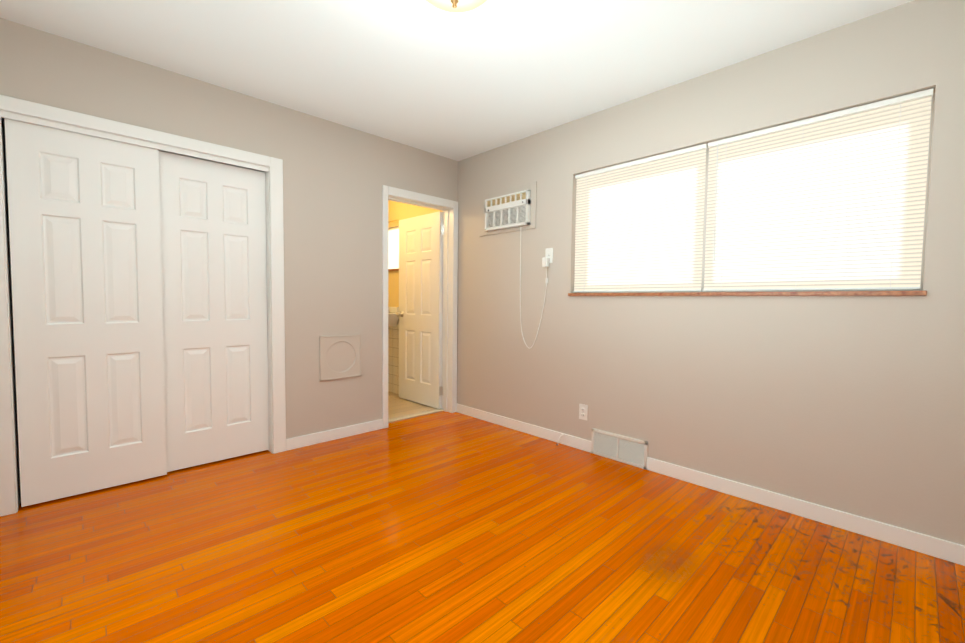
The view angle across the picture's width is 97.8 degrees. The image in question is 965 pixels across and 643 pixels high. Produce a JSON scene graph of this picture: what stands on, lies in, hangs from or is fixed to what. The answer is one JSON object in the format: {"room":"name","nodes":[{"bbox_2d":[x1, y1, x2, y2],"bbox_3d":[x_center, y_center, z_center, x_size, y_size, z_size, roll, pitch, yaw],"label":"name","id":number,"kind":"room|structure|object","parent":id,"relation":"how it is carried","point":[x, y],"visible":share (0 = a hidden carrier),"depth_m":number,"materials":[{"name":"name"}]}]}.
{"room":"empty bedroom","nodes":[
{"label":"empty bedroom","id":0,"kind":"room"},
{"bbox_2d":[4,120,260,504],"bbox_3d":[-2.246,-0.253,2.814,1.875,2.500,0.700,-2,4,-44],"label":"wall","id":1,"kind":"structure","parent":0,"point":[12,316],"depth_m":2.60,"materials":[{"name":"grey paint"}]},
{"bbox_2d":[0,18,457,511],"bbox_3d":[-1.541,-0.283,2.973,3.450,2.440,0.150,-2,4,-44],"label":"wall","id":2,"kind":"structure","parent":0,"point":[336,176],"depth_m":3.09,"materials":[{"name":"paint"}]},
{"bbox_2d":[5,118,166,506],"bbox_3d":[-2.159,-0.034,2.343,0.605,1.966,0.035,-2,4,-44],"label":"sliding closet door","id":3,"kind":"structure","parent":2,"relation":"in","point":[85,241],"depth_m":2.30,"materials":[{"name":"paint"}]},
{"bbox_2d":[0,95,285,516],"bbox_3d":[-1.955,-0.083,2.572,1.370,2.070,0.166,-2,4,-44],"label":"trim","id":4,"kind":"structure","parent":2,"relation":"attached to","point":[9,483],"depth_m":2.37,"materials":[{"name":"paint"}]},
{"bbox_2d":[159,151,268,471],"bbox_3d":[-1.760,-0.051,2.788,0.610,1.966,0.035,-2,4,-44],"label":"sliding closet door","id":5,"kind":"structure","parent":2,"relation":"in","point":[213,255],"depth_m":2.76,"materials":[{"name":"paint"}]},
{"bbox_2d":[286,419,382,450],"bbox_3d":[-1.138,0.883,3.319,0.792,0.085,0.012,-2,4,-44],"label":"baseboard","id":6,"kind":"structure","parent":2,"relation":"attached to","point":[333,434],"depth_m":3.28,"materials":[{"name":"paint"}]},
{"bbox_2d":[319,334,360,380],"bbox_3d":[-1.110,0.277,3.307,0.338,0.341,0.016,-2,4,-44],"label":"access cover","id":7,"kind":"object","parent":2,"relation":"attached to","point":[339,356],"visible":1,"depth_m":3.30,"materials":[{"name":"paint"}]},
{"bbox_2d":[382,185,457,428],"bbox_3d":[-0.598,-0.123,3.885,0.823,2.052,0.168,-2,4,-44],"label":"door frame","id":8,"kind":"structure","parent":2,"relation":"attached to","point":[448,208],"depth_m":4.06,"materials":[{"name":"paint"}]},
{"bbox_2d":[396,211,442,408],"bbox_3d":[-0.663,-0.116,4.419,0.707,1.955,0.165,3,4,45],"label":"door","id":9,"kind":"structure","parent":8,"relation":"attached to","point":[419,314],"depth_m":4.37,"materials":[{"name":"paint"}]},
{"bbox_2d":[388,391,440,422],"bbox_3d":[-1.423,0.899,4.389,1.376,0.064,1.720,-2,4,-44],"label":"floor","id":10,"kind":"structure","parent":0,"point":[398,406],"depth_m":4.30,"materials":[{"name":"beige tile"}]},
{"bbox_2d":[388,409,443,422],"bbox_3d":[-0.658,0.893,3.980,0.711,0.012,0.070,-2,4,-44],"label":"threshold","id":11,"kind":"object","parent":10,"relation":"on","point":[413,415],"visible":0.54,"depth_m":3.97,"materials":[{"name":"wood"}]},
{"bbox_2d":[388,200,442,306],"bbox_3d":[-1.338,-0.348,4.340,1.256,2.440,1.538,-2,4,-44],"label":"wall","id":12,"kind":"structure","parent":0,"point":[399,211],"depth_m":4.86,"materials":[{"name":"yellow paint"}]},
{"bbox_2d":[0,0,913,160],"bbox_3d":[-0.111,-1.452,1.592,3.650,0.060,4.020,-2,4,-44],"label":"ceiling","id":13,"kind":"structure","parent":0,"point":[425,75],"depth_m":2.24,"materials":[{"name":"paint"}]},
{"bbox_2d":[426,0,486,11],"bbox_3d":[-0.111,-1.337,1.676,0.352,0.177,0.352,-2,4,-44],"label":"dome ceiling light","id":14,"kind":"object","parent":13,"relation":"attached to","point":[456,5],"visible":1,"depth_m":1.73,"materials":[{"name":"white glass"}]},
{"bbox_2d":[0,411,964,642],"bbox_3d":[-0.121,1.046,1.696,3.650,0.060,3.970,-2,4,-44],"label":"floor","id":15,"kind":"structure","parent":0,"point":[445,527],"depth_m":1.79,"materials":[{"name":"orange wood"}]},
{"bbox_2d":[388,0,964,545],"bbox_3d":[0.536,-0.284,3.450,0.200,2.440,5.690,-2,4,-44],"label":"wall","id":16,"kind":"structure","parent":0,"point":[852,404],"depth_m":2.31,"materials":[{"name":"paint"}]},
{"bbox_2d":[388,320,398,393],"bbox_3d":[-0.905,0.390,4.812,0.016,0.930,1.550,-2,4,-44],"label":"wall tile","id":17,"kind":"structure","parent":16,"relation":"attached to","point":[393,359],"depth_m":4.93,"materials":[{"name":"beige tile"}]},
{"bbox_2d":[388,307,398,326],"bbox_3d":[-1.241,-0.061,4.856,0.391,0.240,0.466,-2,4,-44],"label":"sink","id":18,"kind":"object","parent":17,"relation":"attached to","point":[393,318],"visible":0.12,"depth_m":4.81,"materials":[{"name":"ceramic"}]},
{"bbox_2d":[388,226,398,268],"bbox_3d":[-1.030,-0.862,5.000,0.090,0.490,0.380,-2,4,-44],"label":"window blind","id":19,"kind":"object","parent":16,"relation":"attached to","point":[393,248],"visible":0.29,"depth_m":4.97,"materials":[{"name":"white"}]},
{"bbox_2d":[480,182,549,348],"bbox_3d":[0.320,-0.462,3.652,0.281,1.349,0.795,-2,4,-44],"label":"air conditioner","id":20,"kind":"object","parent":16,"relation":"in","point":[507,210],"visible":1,"depth_m":3.53,"materials":[{"name":"plastic"}]},
{"bbox_2d":[456,404,590,452],"bbox_3d":[0.270,0.884,3.616,0.012,0.085,1.518,-2,4,-44],"label":"baseboard","id":21,"kind":"structure","parent":16,"relation":"attached to","point":[572,441],"depth_m":3.50,"materials":[{"name":"paint"}]},
{"bbox_2d":[545,248,552,262],"bbox_3d":[0.522,-0.518,3.306,0.009,0.115,0.070,-2,4,-44],"label":"electrical outlet","id":22,"kind":"object","parent":16,"relation":"attached to","point":[549,252],"visible":0.9,"depth_m":3.30,"materials":[{"name":"white plastic"}]},
{"bbox_2d":[579,404,587,420],"bbox_3d":[0.746,0.671,3.118,0.010,0.115,0.070,-2,4,-44],"label":"electrical outlet","id":23,"kind":"object","parent":16,"relation":"attached to","point":[583,411],"visible":1,"depth_m":3.11,"materials":[{"name":"white plastic"}]},
{"bbox_2d":[591,428,647,469],"bbox_3d":[0.940,0.875,2.919,0.016,0.185,0.413,-2,4,-44],"label":"air vent","id":24,"kind":"object","parent":16,"relation":"in","point":[623,449],"visible":1,"depth_m":2.90,"materials":[{"name":"metal"}]},
{"bbox_2d":[568,291,926,295],"bbox_3d":[1.332,-0.165,2.545,0.118,0.022,1.864,-2,4,-44],"label":"window sill","id":25,"kind":"structure","parent":16,"relation":"attached to","point":[861,293],"depth_m":2.23,"materials":[{"name":"wood"}]},
{"bbox_2d":[578,93,934,292],"bbox_3d":[1.398,-0.620,2.581,0.050,0.885,1.840,-2,4,-44],"label":"window","id":26,"kind":"structure","parent":16,"relation":"in","point":[926,198],"depth_m":2.16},
{"bbox_2d":[573,143,707,291],"bbox_3d":[1.014,-0.638,2.848,0.028,0.875,0.910,-2,4,-44],"label":"window blind","id":27,"kind":"object","parent":26,"relation":"attached to","point":[631,244],"visible":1,"depth_m":2.79,"materials":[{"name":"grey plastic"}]},
{"bbox_2d":[703,88,933,290],"bbox_3d":[1.652,-0.599,2.189,0.028,0.875,0.910,-2,4,-44],"label":"window blind","id":28,"kind":"object","parent":26,"relation":"attached to","point":[850,226],"visible":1,"depth_m":2.12,"materials":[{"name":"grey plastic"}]},
{"bbox_2d":[647,457,964,565],"bbox_3d":[1.702,0.972,2.136,0.015,0.085,1.777,-2,4,-44],"label":"baseboard","id":29,"kind":"structure","parent":16,"relation":"attached to","point":[953,552],"depth_m":2.12,"materials":[{"name":"paint"}]},
{"label":"outside","id":30,"kind":"structure","parent":0,"visible":0},
{"bbox_2d":[597,131,908,214],"bbox_3d":[0.587,-0.646,3.608,0.010,1.950,5.443,-2,4,-44],"label":"sky","id":31,"kind":"structure","parent":30,"point":[761,167],"depth_m":2.46,"materials":[{"name":"white"}]}
]}

